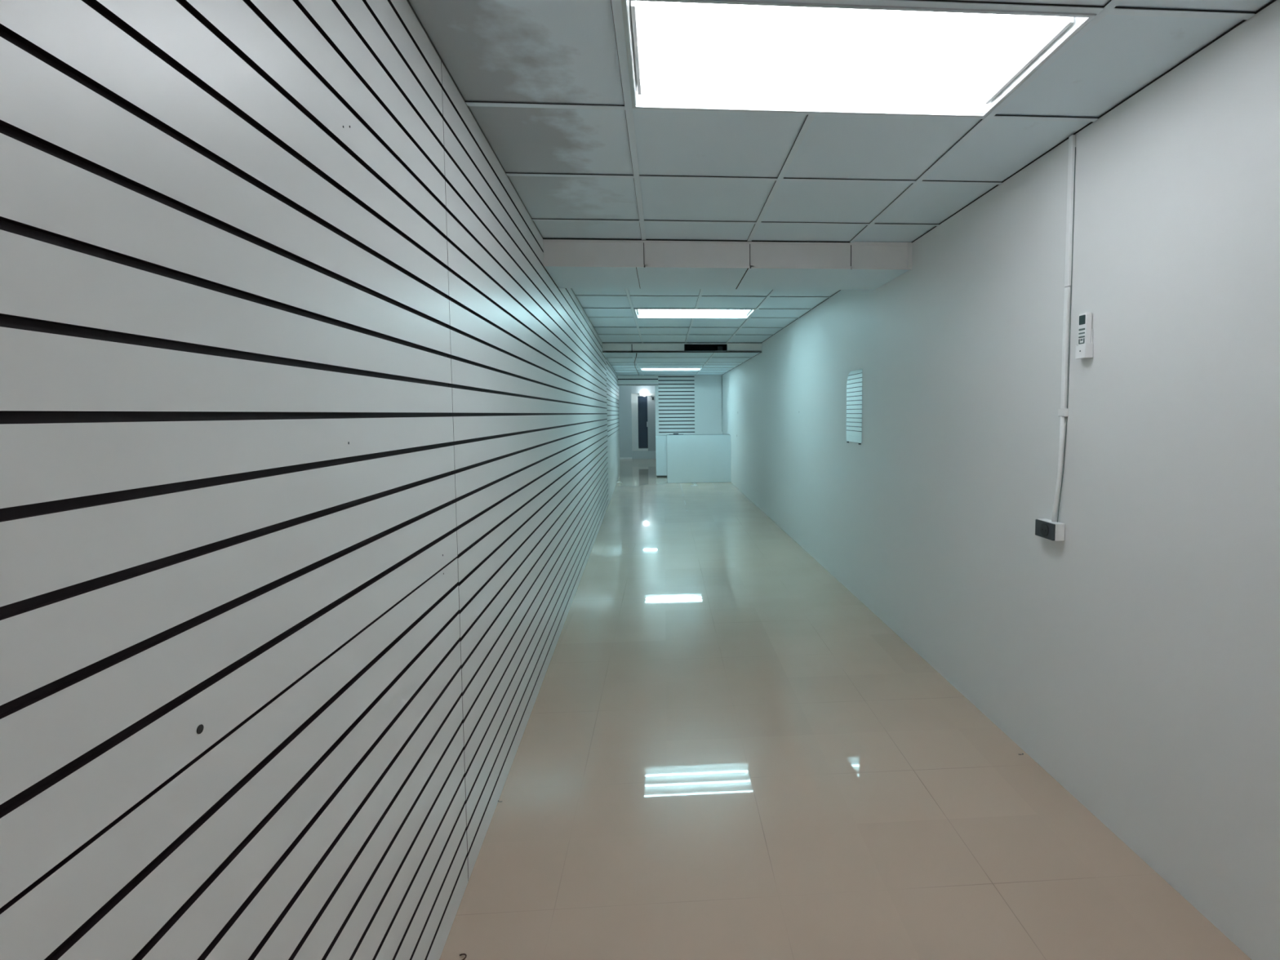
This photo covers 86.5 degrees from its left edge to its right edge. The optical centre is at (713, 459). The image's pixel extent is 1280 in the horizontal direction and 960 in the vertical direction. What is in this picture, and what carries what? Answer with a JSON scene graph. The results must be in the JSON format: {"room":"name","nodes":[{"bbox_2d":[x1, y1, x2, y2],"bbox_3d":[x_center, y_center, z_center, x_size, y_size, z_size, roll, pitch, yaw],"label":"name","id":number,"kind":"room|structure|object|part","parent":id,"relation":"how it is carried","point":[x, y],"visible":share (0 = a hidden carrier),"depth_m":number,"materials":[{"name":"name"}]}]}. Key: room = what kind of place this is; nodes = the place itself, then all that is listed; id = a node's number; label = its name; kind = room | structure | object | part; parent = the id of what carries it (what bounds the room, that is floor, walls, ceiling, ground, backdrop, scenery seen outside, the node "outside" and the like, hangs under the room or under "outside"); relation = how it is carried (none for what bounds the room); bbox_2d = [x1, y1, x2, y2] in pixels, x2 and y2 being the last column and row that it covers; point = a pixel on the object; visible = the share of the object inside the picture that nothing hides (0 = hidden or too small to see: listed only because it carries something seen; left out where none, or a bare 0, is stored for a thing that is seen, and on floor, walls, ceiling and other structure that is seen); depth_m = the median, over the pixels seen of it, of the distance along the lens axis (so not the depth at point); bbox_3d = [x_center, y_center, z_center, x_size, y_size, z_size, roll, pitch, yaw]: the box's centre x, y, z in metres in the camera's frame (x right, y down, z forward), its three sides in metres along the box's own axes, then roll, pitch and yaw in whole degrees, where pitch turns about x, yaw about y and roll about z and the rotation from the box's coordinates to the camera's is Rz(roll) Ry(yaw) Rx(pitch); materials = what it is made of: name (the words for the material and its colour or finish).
{"room":"empty retail shop","nodes":[
{"label":"empty retail shop","id":0,"kind":"room"},
{"bbox_2d":[406,0,613,368],"bbox_3d":[-1.244,-0.371,5.738,0.150,2.800,20.665,-1,4,-6],"label":"wall","id":1,"kind":"structure","parent":0,"point":[408,2],"depth_m":2.19,"materials":[{"name":"white paint"}]},
{"bbox_2d":[0,0,457,908],"bbox_3d":[-0.442,-0.205,-1.145,0.019,1.402,6.216,-1,4,-6],"label":"panel","id":2,"kind":"object","parent":1,"relation":"attached to","point":[227,453],"visible":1,"depth_m":0.83,"materials":[{"name":"white laminate"}]},
{"bbox_2d":[0,557,468,959],"bbox_3d":[-0.434,0.994,-1.062,0.019,1.001,6.218,-1,4,-6],"label":"panel","id":3,"kind":"object","parent":1,"relation":"attached to","point":[330,823],"visible":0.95,"depth_m":1.10,"materials":[{"name":"white laminate"}]},
{"bbox_2d":[439,61,608,879],"bbox_3d":[-1.207,-0.209,6.237,0.019,2.404,8.589,-1,4,-6],"label":"panel","id":4,"kind":"object","parent":1,"relation":"attached to","point":[528,384],"visible":0.88,"depth_m":2.73,"materials":[{"name":"white laminate"}]},
{"bbox_2d":[605,358,619,443],"bbox_3d":[-1.943,-1.099,13.228,0.018,1.318,5.547,-1,4,-6],"label":"panel","id":5,"kind":"object","parent":1,"relation":"attached to","point":[612,388],"visible":0.77,"depth_m":12.36,"materials":[{"name":"white laminate"}]},
{"bbox_2d":[607,433,620,502],"bbox_3d":[-1.935,0.035,13.306,0.018,0.951,5.547,-1,4,-6],"label":"wall panel","id":6,"kind":"object","parent":1,"relation":"attached to","point":[613,446],"visible":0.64,"depth_m":12.46,"materials":[{"name":"white laminate"}]},
{"bbox_2d":[617,374,654,386],"bbox_3d":[-1.736,-2.052,15.260,0.836,0.755,0.100,-1,4,-4],"label":"wall header","id":7,"kind":"structure","parent":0,"point":[629,375],"depth_m":15.25,"materials":[{"name":"white paint"}]},
{"bbox_2d":[617,375,657,385],"bbox_3d":[-1.692,-1.786,15.221,0.904,0.228,0.018,-1,4,-4],"label":"header board","id":8,"kind":"object","parent":7,"relation":"attached to","point":[622,380],"visible":1,"depth_m":15.21,"materials":[{"name":"white laminate"}]},
{"bbox_2d":[618,385,654,457],"bbox_3d":[-2.626,-1.246,18.516,2.160,2.800,5.200,-1,4,-4],"label":"wall","id":9,"kind":"structure","parent":0,"point":[624,392],"depth_m":20.97,"materials":[{"name":"paint"}]},
{"bbox_2d":[619,457,631,459],"bbox_3d":[-2.974,-0.044,21.028,0.900,0.060,0.015,-1,4,-4],"label":"baseboard","id":10,"kind":"structure","parent":9,"relation":"attached to","point":[621,458],"depth_m":21.04,"materials":[{"name":"white plastic"}]},
{"bbox_2d":[631,393,655,451],"bbox_3d":[-2.137,-1.172,21.130,0.810,1.791,0.080,-1,4,-4],"label":"door","id":11,"kind":"structure","parent":9,"relation":"in","point":[643,408],"depth_m":21.12,"materials":[{"name":"paint"}]},
{"bbox_3d":[-2.196,-1.170,21.142,0.293,1.627,0.016,-1,4,-4],"label":"glass pane","id":12,"kind":"part","parent":11,"relation":"part of","materials":[{"name":"black glass"}]},
{"bbox_3d":[-1.892,-1.134,21.161,0.313,1.707,0.040,-1,4,-4],"label":"panel","id":13,"kind":"part","parent":11,"relation":"part of","materials":[{"name":"white paint"}]},
{"bbox_2d":[631,450,655,458],"bbox_3d":[-2.148,-0.171,21.439,0.810,0.245,0.600,-1,4,-4],"label":"trim","id":14,"kind":"structure","parent":9,"relation":"attached to","point":[638,454],"depth_m":21.14,"materials":[{"name":"paint"}]},
{"bbox_2d":[639,391,654,396],"bbox_3d":[-2.054,-2.039,20.941,0.470,0.150,0.220,-1,4,-4],"label":"wall lamp","id":15,"kind":"object","parent":9,"relation":"attached to","point":[643,393],"visible":1,"depth_m":20.98,"materials":[{"name":"white"}]},
{"bbox_2d":[603,351,759,375],"bbox_3d":[-0.728,-1.725,12.411,2.429,0.023,5.760,-1,4,-4],"label":"ceiling","id":16,"kind":"structure","parent":0,"point":[623,363],"depth_m":11.33,"materials":[{"name":"tile"}]},
{"bbox_2d":[640,367,702,370],"bbox_3d":[-0.818,-1.802,13.183,1.190,0.078,0.600,-1,4,-4],"label":"ceiling light","id":17,"kind":"object","parent":16,"relation":"attached to","point":[684,368],"visible":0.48,"depth_m":13.46,"materials":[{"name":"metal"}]},
{"bbox_2d":[654,374,722,458],"bbox_3d":[-0.752,-1.244,18.302,1.546,2.800,5.900,-1,4,-4],"label":"wall partition","id":18,"kind":"structure","parent":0,"point":[708,410],"depth_m":15.38,"materials":[{"name":"white paint"}]},
{"bbox_2d":[657,375,694,435],"bbox_3d":[-0.828,-1.239,15.322,0.815,1.343,0.018,-1,4,-4],"label":"panel","id":19,"kind":"object","parent":18,"relation":"attached to","point":[676,393],"visible":0.98,"depth_m":15.31,"materials":[{"name":"white laminate"}]},
{"bbox_2d":[571,288,840,342],"bbox_3d":[-0.220,-1.491,7.067,2.307,0.023,4.980,-1,4,-4],"label":"ceiling","id":20,"kind":"structure","parent":0,"point":[611,312],"depth_m":6.58,"materials":[{"name":"tile"}]},
{"bbox_2d":[634,308,755,318],"bbox_3d":[-0.194,-1.492,6.742,1.160,0.078,0.590,-1,4,-4],"label":"ceiling light","id":21,"kind":"object","parent":20,"relation":"attached to","point":[640,313],"visible":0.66,"depth_m":7.00,"materials":[{"name":"plastic"}]},
{"bbox_2d":[408,0,1275,242],"bbox_3d":[0.447,-0.996,-0.151,2.234,0.023,8.170,-1,4,-4],"label":"ceiling","id":22,"kind":"structure","parent":0,"point":[546,82],"depth_m":2.40,"materials":[{"name":"tile"}]},
{"bbox_2d":[621,0,1096,117],"bbox_3d":[0.348,-1.164,1.938,1.180,0.078,0.585,-1,4,-4],"label":"ceiling light","id":23,"kind":"object","parent":22,"relation":"attached to","point":[694,55],"visible":0.98,"depth_m":1.98,"materials":[{"name":"plastic"}]},
{"bbox_2d":[439,458,1251,959],"bbox_3d":[-1.128,0.893,8.823,5.400,0.150,26.600,-1,4,-4],"label":"floor","id":24,"kind":"structure","parent":0,"point":[723,753],"depth_m":2.47,"materials":[{"name":"beige tile"}]},
{"bbox_2d":[459,953,466,959],"bbox_3d":[-0.653,1.299,1.768,0.017,0.007,0.025,-2,4,-25],"label":"scrap","id":25,"kind":"object","parent":24,"relation":"on","point":[461,953],"visible":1,"depth_m":1.77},
{"bbox_2d":[655,435,666,476],"bbox_3d":[-0.968,-0.082,15.217,0.635,0.910,0.315,-1,4,-4],"label":"base cabinet","id":26,"kind":"object","parent":24,"relation":"on","point":[660,441],"visible":0.44,"depth_m":15.05,"materials":[{"name":"laminate"}]},
{"bbox_2d":[666,434,730,483],"bbox_3d":[-0.310,-0.041,14.020,1.303,0.985,0.550,-1,4,-4],"label":"counter","id":27,"kind":"object","parent":24,"relation":"on","point":[691,458],"depth_m":13.75,"materials":[{"name":"laminate"}]},
{"bbox_2d":[722,0,1279,959],"bbox_3d":[0.844,-0.602,8.864,0.151,2.800,26.604,-1,4,-5],"label":"wall","id":28,"kind":"structure","parent":0,"point":[1134,656],"depth_m":2.28,"materials":[{"name":"white paint"}]},
{"bbox_2d":[602,342,761,352],"bbox_3d":[-0.430,-1.592,9.551,2.250,0.156,0.034,-1,4,-4],"label":"trim","id":29,"kind":"structure","parent":28,"relation":"attached to","point":[650,347],"depth_m":9.53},
{"bbox_2d":[684,344,727,351],"bbox_3d":[-0.116,-1.594,9.724,0.603,0.106,0.314,-1,4,-4],"label":"air vent","id":30,"kind":"object","parent":29,"relation":"in","point":[687,348],"visible":0.9,"depth_m":9.85,"materials":[{"name":"grey plastic"}]},
{"bbox_2d":[720,375,722,431],"bbox_3d":[0.197,-1.279,15.390,0.028,1.281,0.019,-1,4,-4],"label":"cable conduit","id":31,"kind":"object","parent":28,"relation":"attached to","point":[721,375],"visible":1,"depth_m":15.39,"materials":[{"name":"white plastic"}]},
{"bbox_2d":[542,237,912,290],"bbox_3d":[0.068,-1.220,4.252,2.160,0.173,0.702,-1,4,-4],"label":"ceiling beam","id":32,"kind":"structure","parent":28,"relation":"attached to","point":[571,263],"depth_m":3.96,"materials":[{"name":"paint"}]},
{"bbox_2d":[846,368,862,444],"bbox_3d":[1.076,-0.402,5.172,0.012,0.556,0.410,-1,4,-4],"label":"wall mirror","id":33,"kind":"object","parent":28,"relation":"attached to","point":[855,380],"visible":1,"depth_m":5.15,"materials":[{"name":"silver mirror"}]},
{"bbox_2d":[1035,518,1065,541],"bbox_3d":[1.282,0.267,2.580,0.047,0.065,0.128,-1,4,-4],"label":"wall socket","id":34,"kind":"object","parent":28,"relation":"attached to","point":[1046,528],"visible":1,"depth_m":2.54,"materials":[{"name":"white plastic"}]},
{"bbox_3d":[1.265,0.267,2.579,0.006,0.062,0.125,-1,4,-4],"label":"plate","id":35,"kind":"part","parent":34,"relation":"part of","materials":[{"name":"grey plastic"}]},
{"bbox_2d":[1051,134,1075,522],"bbox_3d":[1.292,-0.466,2.495,0.026,1.408,0.056,-1,4,-4],"label":"cable conduit","id":36,"kind":"object","parent":28,"relation":"attached to","point":[1063,411],"visible":1,"depth_m":2.48,"materials":[{"name":"white plastic"}]},
{"bbox_2d":[1075,328,1093,359],"bbox_3d":[1.300,-0.406,2.370,0.029,0.100,0.058,-1,4,-4],"label":"remote holder","id":37,"kind":"object","parent":28,"relation":"attached to","point":[1085,351],"visible":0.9,"depth_m":2.35,"materials":[{"name":"white plastic"}]},
{"bbox_2d":[1077,312,1092,346],"bbox_3d":[1.300,-0.438,2.367,0.021,0.151,0.046,-1,4,-4],"label":"remote control","id":38,"kind":"object","parent":37,"relation":"in","point":[1084,318],"visible":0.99,"depth_m":2.35,"materials":[{"name":"white plastic"}]}
]}

